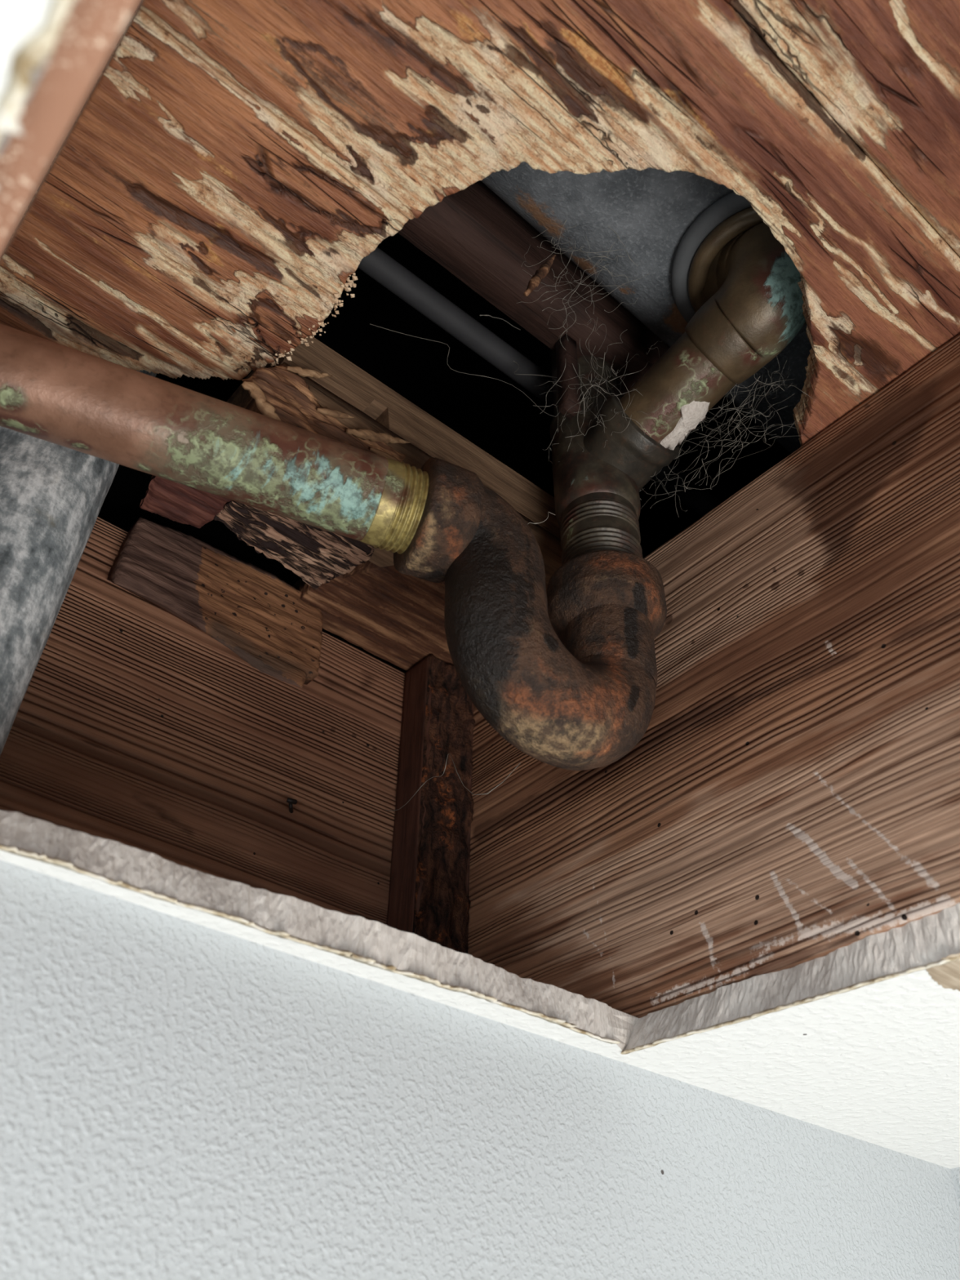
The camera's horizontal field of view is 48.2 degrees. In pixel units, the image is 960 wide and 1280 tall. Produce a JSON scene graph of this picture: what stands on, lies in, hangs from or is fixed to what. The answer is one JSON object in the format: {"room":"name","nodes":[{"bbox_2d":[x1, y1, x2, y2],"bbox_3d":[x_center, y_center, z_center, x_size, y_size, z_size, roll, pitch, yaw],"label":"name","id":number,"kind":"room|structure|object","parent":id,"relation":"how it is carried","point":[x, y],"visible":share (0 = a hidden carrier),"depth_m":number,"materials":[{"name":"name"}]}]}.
{"room":"damaged room","nodes":[
{"label":"damaged room","id":0,"kind":"room"},
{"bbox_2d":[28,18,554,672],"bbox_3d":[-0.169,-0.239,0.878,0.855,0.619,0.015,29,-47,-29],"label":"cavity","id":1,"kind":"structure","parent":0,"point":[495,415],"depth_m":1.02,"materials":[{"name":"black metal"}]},
{"bbox_2d":[0,859,959,1279],"bbox_3d":[-0.748,0.750,-0.711,2.631,2.415,0.212,29,-47,-29],"label":"wall","id":2,"kind":"structure","parent":0,"point":[180,1099],"depth_m":0.35,"materials":[{"name":"paint"}]},
{"bbox_2d":[0,357,156,755],"bbox_3d":[-0.208,-0.037,0.467,0.074,0.317,0.062,29,-47,-29],"label":"pipe","id":3,"kind":"object","parent":2,"relation":"on","point":[52,495],"visible":0.56,"depth_m":0.45,"materials":[{"name":"metal"}]},
{"bbox_2d":[0,516,404,924],"bbox_3d":[-0.231,0.030,0.495,0.519,0.247,0.038,29,-47,-29],"label":"joist","id":4,"kind":"object","parent":2,"relation":"on","point":[133,726],"visible":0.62,"depth_m":0.55,"materials":[{"name":"brown wood"}]},
{"bbox_2d":[107,516,323,687],"bbox_3d":[-0.141,-0.019,0.588,0.124,0.069,0.015,29,-47,-29],"label":"wood block","id":5,"kind":"object","parent":4,"relation":"attached to","point":[249,610],"visible":1,"depth_m":0.58,"materials":[{"name":"brown wood"}]},
{"bbox_2d":[286,797,297,813],"bbox_3d":[-0.098,0.086,0.559,0.005,0.006,0.011,-1,-40,3],"label":"nail","id":6,"kind":"object","parent":4,"relation":"attached to","point":[291,801],"visible":1,"depth_m":0.56,"materials":[{"name":"metal"}]},
{"bbox_2d":[386,654,475,954],"bbox_3d":[-0.026,0.115,0.593,0.037,0.245,0.030,29,-47,-29],"label":"post","id":7,"kind":"object","parent":2,"relation":"on","point":[428,899],"visible":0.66,"depth_m":0.60,"materials":[{"name":"red wood"}]},
{"bbox_2d":[386,753,520,811],"bbox_3d":[-0.022,0.077,0.537,0.012,0.055,0.141,21,-43,-22],"label":"cobweb","id":8,"kind":"object","parent":7,"relation":"attached to","point":[449,753],"visible":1,"depth_m":0.51,"materials":[{"name":"grey"}]},
{"bbox_2d":[0,0,959,1168],"bbox_3d":[0.118,-0.801,-0.729,2.391,0.018,2.415,29,-47,-29],"label":"ceiling","id":9,"kind":"structure","parent":0,"point":[860,1040],"depth_m":0.40,"materials":[{"name":"paint"}]},
{"bbox_2d":[0,0,142,258],"bbox_3d":[-0.038,-0.210,0.200,0.038,0.248,0.537,29,-47,-29],"label":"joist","id":10,"kind":"object","parent":9,"relation":"on","point":[91,30],"visible":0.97,"depth_m":0.16,"materials":[{"name":"brown wood"}]},
{"bbox_2d":[0,323,429,554],"bbox_3d":[-0.169,-0.098,0.420,0.320,0.039,0.039,17,-42,-18],"label":"copper pipe","id":11,"kind":"object","parent":10,"relation":"attached to","point":[52,392],"visible":1,"depth_m":0.42,"materials":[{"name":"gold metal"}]},
{"bbox_2d":[241,364,410,464],"bbox_3d":[-0.069,-0.101,0.487,0.087,0.054,0.010,29,-47,-29],"label":"board","id":12,"kind":"object","parent":11,"relation":"on","point":[278,393],"visible":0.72,"depth_m":0.48,"materials":[{"name":"brown wood"}]},
{"bbox_2d":[393,457,666,770],"bbox_3d":[0.025,-0.004,0.471,0.137,0.127,0.057,23,-44,-24],"label":"trap","id":13,"kind":"object","parent":11,"relation":"attached to","point":[566,675],"visible":0.97,"depth_m":0.45,"materials":[{"name":"metal"}]},
{"bbox_2d":[371,315,585,524],"bbox_3d":[0.007,-0.140,0.523,0.049,0.177,0.131,-19,-44,23],"label":"cobweb","id":14,"kind":"object","parent":13,"relation":"attached to","point":[480,315],"visible":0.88,"depth_m":0.53,"materials":[{"name":"grey"}]},
{"bbox_2d":[467,333,959,1017],"bbox_3d":[0.200,-0.015,0.430,0.038,0.247,0.690,29,-47,-29],"label":"joist","id":15,"kind":"object","parent":9,"relation":"on","point":[788,797],"visible":0.63,"depth_m":0.47,"materials":[{"name":"brown wood"}]},
{"bbox_2d":[244,362,562,594],"bbox_3d":[-0.019,-0.063,0.550,0.219,0.029,0.038,29,-47,-29],"label":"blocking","id":16,"kind":"object","parent":15,"relation":"attached to","point":[549,544],"visible":0.12,"depth_m":0.52,"materials":[{"name":"brown wood"}]},
{"bbox_2d":[0,8,408,380],"bbox_3d":[-0.127,-0.163,0.464,0.128,0.024,0.165,29,-47,-29],"label":"board","id":17,"kind":"object","parent":16,"relation":"on","point":[180,226],"visible":0.98,"depth_m":0.45,"materials":[{"name":"brown wood"}]},
{"bbox_2d":[226,335,644,567],"bbox_3d":[-0.013,-0.064,0.597,0.273,0.030,0.083,29,-47,-29],"label":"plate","id":18,"kind":"object","parent":16,"relation":"on","point":[350,383],"visible":0.27,"depth_m":0.54,"materials":[{"name":"brown wood"}]},
{"bbox_2d":[139,475,378,589],"bbox_3d":[-0.116,-0.063,0.572,0.120,0.012,0.058,25,-45,-26],"label":"plank","id":19,"kind":"object","parent":18,"relation":"on","point":[317,556],"visible":0.63,"depth_m":0.57,"materials":[{"name":"brown wood"}]},
{"bbox_2d":[292,560,453,671],"bbox_3d":[-0.036,-0.021,0.638,0.123,0.020,0.093,29,-47,-29],"label":"board","id":20,"kind":"object","parent":18,"relation":"on","point":[397,617],"visible":0.58,"depth_m":0.63,"materials":[{"name":"brown wood"}]},
{"bbox_2d":[139,0,959,446],"bbox_3d":[0.064,-0.185,0.436,0.371,0.019,0.141,29,-47,-29],"label":"board","id":21,"kind":"object","parent":15,"relation":"on","point":[421,101],"visible":0.93,"depth_m":0.41,"materials":[{"name":"brown wood"}]},
{"bbox_2d":[480,161,812,453],"bbox_3d":[0.112,-0.521,0.439,0.915,0.360,0.575,29,-47,-29],"label":"bathtub","id":22,"kind":"object","parent":21,"relation":"on","point":[651,211],"visible":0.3,"depth_m":0.54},
{"bbox_2d":[397,180,670,395],"bbox_3d":[0.014,-0.210,0.585,0.240,0.054,0.030,29,-47,-29],"label":"pipe","id":23,"kind":"object","parent":22,"relation":"attached to","point":[473,233],"visible":0.54,"depth_m":0.57,"materials":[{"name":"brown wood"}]},
{"bbox_2d":[555,333,581,419],"bbox_3d":[0.047,-0.142,0.577,0.008,0.060,0.008,29,-47,-29],"label":"batten","id":24,"kind":"object","parent":23,"relation":"attached to","point":[566,395],"visible":0.98,"depth_m":0.57,"materials":[{"name":"brown wood"}]},
{"bbox_2d":[515,219,648,347],"bbox_3d":[0.052,-0.189,0.554,0.057,0.037,0.066,29,-47,-29],"label":"cobweb","id":25,"kind":"object","parent":22,"relation":"hanging from","point":[566,220],"visible":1,"depth_m":0.55,"materials":[{"name":"grey"}]},
{"bbox_2d":[523,253,555,296],"bbox_3d":[0.028,-0.170,0.494,0.022,0.056,0.005,29,-47,-29],"label":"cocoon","id":26,"kind":"object","parent":25,"relation":"attached to","point":[543,271],"visible":1,"depth_m":0.49,"materials":[{"name":"brown"}]},
{"bbox_2d":[671,191,807,384],"bbox_3d":[0.144,-0.169,0.532,0.093,0.079,0.093,29,-47,-29],"label":"pipe elbow","id":27,"kind":"object","parent":22,"relation":"attached to","point":[736,290],"visible":0.68,"depth_m":0.51,"materials":[{"name":"brown metal"}]},
{"bbox_2d":[550,331,736,565],"bbox_3d":[0.086,-0.149,0.582,0.050,0.288,0.121,29,-47,-29],"label":"pipe fitting","id":28,"kind":"object","parent":27,"relation":"attached to","point":[597,498],"visible":0.62,"depth_m":0.53,"materials":[{"name":"gold metal"}]},
{"bbox_2d":[536,318,702,462],"bbox_3d":[0.070,-0.124,0.562,0.067,0.084,0.068,23,-44,-24],"label":"cobweb","id":29,"kind":"object","parent":28,"relation":"attached to","point":[591,384],"visible":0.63,"depth_m":0.55,"materials":[{"name":"grey"}]},
{"bbox_2d":[583,392,679,489],"bbox_3d":[0.074,-0.101,0.559,0.047,0.049,0.045,29,-47,-29],"label":"socket","id":30,"kind":"object","parent":28,"relation":"attached to","point":[628,460],"depth_m":0.54,"materials":[{"name":"gold metal"}]},
{"bbox_2d":[640,350,822,517],"bbox_3d":[0.118,-0.108,0.554,0.040,0.070,0.119,28,-46,-28],"label":"cobweb","id":31,"kind":"object","parent":28,"relation":"attached to","point":[736,441],"visible":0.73,"depth_m":0.55,"materials":[{"name":"grey"}]},
{"bbox_2d":[726,0,959,256],"bbox_3d":[0.158,-0.255,0.349,0.372,0.019,0.158,29,-47,-29],"label":"board","id":32,"kind":"object","parent":15,"relation":"on","point":[887,72],"visible":1,"depth_m":0.39,"materials":[{"name":"brown wood"}]},
{"bbox_2d":[638,395,959,1207],"bbox_3d":[1.035,0.332,-0.566,0.120,3.300,2.745,29,-47,-29],"label":"wall","id":33,"kind":"structure","parent":0,"point":[658,524],"depth_m":1.08,"materials":[{"name":"black metal"}]},
{"bbox_2d":[357,247,721,516],"bbox_3d":[0.103,-0.118,0.691,0.528,0.015,0.015,29,-47,-29],"label":"supply pipe","id":34,"kind":"object","parent":33,"relation":"attached to","point":[379,265],"visible":0.35,"depth_m":0.62,"materials":[{"name":"grey metal"}]}
]}

